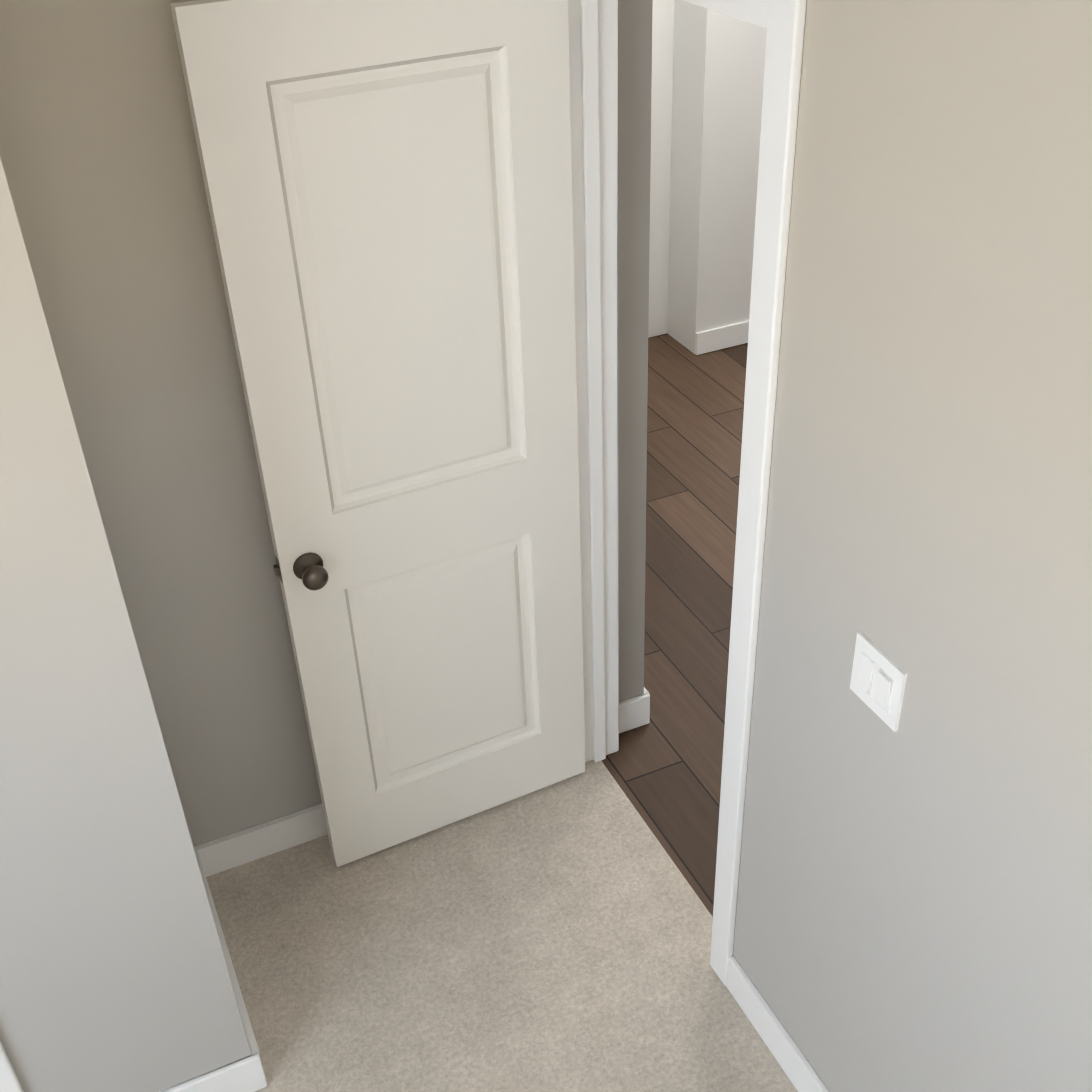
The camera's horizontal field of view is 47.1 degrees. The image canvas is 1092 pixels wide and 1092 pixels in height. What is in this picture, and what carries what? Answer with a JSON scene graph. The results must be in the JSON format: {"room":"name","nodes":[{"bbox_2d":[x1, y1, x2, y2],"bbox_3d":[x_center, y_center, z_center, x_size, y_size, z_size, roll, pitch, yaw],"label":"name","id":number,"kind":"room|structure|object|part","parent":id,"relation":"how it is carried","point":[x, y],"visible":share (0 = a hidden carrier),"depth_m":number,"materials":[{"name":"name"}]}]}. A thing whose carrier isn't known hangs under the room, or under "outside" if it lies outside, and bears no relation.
{"room":"bedroom","nodes":[
{"label":"bedroom","id":0,"kind":"room"},
{"bbox_2d":[0,80,207,842],"bbox_3d":[-0.880,-0.150,2.182,0.150,2.740,0.480,-16,37,-19],"label":"wall","id":1,"kind":"structure","parent":0,"point":[10,125],"depth_m":2.46,"materials":[{"name":"beige paint"}]},
{"bbox_2d":[195,848,266,1088],"bbox_3d":[-0.736,0.958,2.889,0.020,0.105,0.633,-16,37,-19],"label":"baseboard","id":2,"kind":"structure","parent":1,"relation":"attached to","point":[203,857],"depth_m":2.78,"materials":[{"name":"white paint"}]},
{"bbox_2d":[0,96,250,1091],"bbox_3d":[-1.718,0.289,1.590,2.271,2.740,0.120,-16,37,-19],"label":"wall","id":3,"kind":"structure","parent":0,"point":[114,975],"depth_m":2.16,"materials":[{"name":"beige paint"}]},
{"bbox_2d":[0,1041,23,1091],"bbox_3d":[-1.814,0.578,1.717,1.677,2.122,0.137,-16,37,-19],"label":"trim","id":4,"kind":"structure","parent":3,"relation":"attached to","point":[9,1082],"depth_m":2.34,"materials":[{"name":"white paint"}]},
{"bbox_2d":[159,1060,258,1091],"bbox_3d":[-0.814,1.171,2.581,0.392,0.105,0.017,-16,37,-19],"label":"baseboard","id":5,"kind":"structure","parent":3,"relation":"attached to","point":[236,1076],"depth_m":2.61,"materials":[{"name":"white paint"}]},
{"bbox_2d":[0,0,321,841],"bbox_3d":[-1.581,-0.141,2.211,3.450,2.740,0.135,-16,37,-19],"label":"wall","id":6,"kind":"structure","parent":0,"point":[98,103],"depth_m":2.46,"materials":[{"name":"beige paint"}]},
{"bbox_2d":[194,804,327,873],"bbox_3d":[-0.408,0.662,3.303,1.039,0.105,0.017,-16,37,-19],"label":"baseboard","id":7,"kind":"structure","parent":6,"relation":"attached to","point":[253,844],"depth_m":3.19,"materials":[{"name":"white paint"}]},
{"bbox_2d":[206,760,797,1091],"bbox_3d":[-0.348,2.413,0.916,3.517,0.100,5.685,-16,37,-19],"label":"floor carpet","id":8,"kind":"object","parent":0,"point":[556,937],"depth_m":2.93,"materials":[{"name":"beige carpet"}]},
{"bbox_2d":[618,0,665,701],"bbox_3d":[-1.135,-2.197,5.195,0.120,2.740,6.325,-16,37,-19],"label":"wall","id":9,"kind":"structure","parent":0,"point":[641,23],"depth_m":2.98,"materials":[{"name":"white paint"}]},
{"bbox_2d":[601,333,747,916],"bbox_3d":[3.413,-1.594,6.559,9.083,0.096,8.940,-16,37,-19],"label":"floor","id":10,"kind":"structure","parent":0,"point":[664,766],"depth_m":4.07,"materials":[{"name":"brown wood"}]},
{"bbox_2d":[666,0,766,75],"bbox_3d":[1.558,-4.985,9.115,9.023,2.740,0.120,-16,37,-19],"label":"wall","id":11,"kind":"structure","parent":0,"point":[698,38],"depth_m":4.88,"materials":[{"name":"white paint"}]},
{"bbox_2d":[695,320,748,354],"bbox_3d":[0.931,-0.966,5.605,0.599,0.105,0.014,-16,37,-19],"label":"baseboard","id":12,"kind":"structure","parent":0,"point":[710,340],"depth_m":5.54,"materials":[{"name":"white paint"}]},
{"bbox_2d":[733,0,1091,1091],"bbox_3d":[1.201,0.783,0.689,0.120,2.740,5.685,-16,37,-19],"label":"wall","id":13,"kind":"structure","parent":0,"point":[915,903],"depth_m":1.74,"materials":[{"name":"beige paint"}]},
{"bbox_2d":[170,0,585,866],"bbox_3d":[-0.239,-0.118,2.702,0.712,2.034,0.125,-16,37,-19],"label":"entry door","id":14,"kind":"structure","parent":13,"relation":"in","point":[388,190],"depth_m":2.55,"materials":[{"name":"white paint"}]},
{"bbox_2d":[273,556,282,582],"bbox_3d":[-0.571,0.051,2.659,0.011,0.056,0.023,-16,37,-19],"label":"door latch","id":15,"kind":"object","parent":14,"relation":"attached to","point":[277,571],"depth_m":2.65,"materials":[{"name":"brown metal"}]},
{"bbox_3d":[-0.493,0.059,2.643,0.066,0.066,0.068,-16,37,-19],"label":"knob","id":16,"kind":"part","parent":14,"relation":"part of","materials":[{"name":"brown metal"}]},
{"bbox_2d":[568,0,806,985],"bbox_3d":[0.262,-0.106,2.600,0.154,2.115,0.852,-16,37,-19],"label":"trim","id":17,"kind":"structure","parent":13,"relation":"attached to","point":[594,94],"depth_m":2.48,"materials":[{"name":"white paint"}]},
{"bbox_2d":[726,956,828,1091],"bbox_3d":[1.365,2.105,1.080,0.017,0.105,4.584,-16,37,-19],"label":"baseboard","id":18,"kind":"structure","parent":13,"relation":"attached to","point":[795,1065],"depth_m":2.67,"materials":[{"name":"white paint"}]},
{"bbox_2d":[850,631,906,731],"bbox_3d":[0.513,0.212,1.949,0.013,0.115,0.116,-16,37,-19],"label":"bedroom light switch","id":19,"kind":"object","parent":13,"relation":"attached to","point":[878,681],"visible":1,"depth_m":1.94,"materials":[{"name":"white plastic"}]}
]}

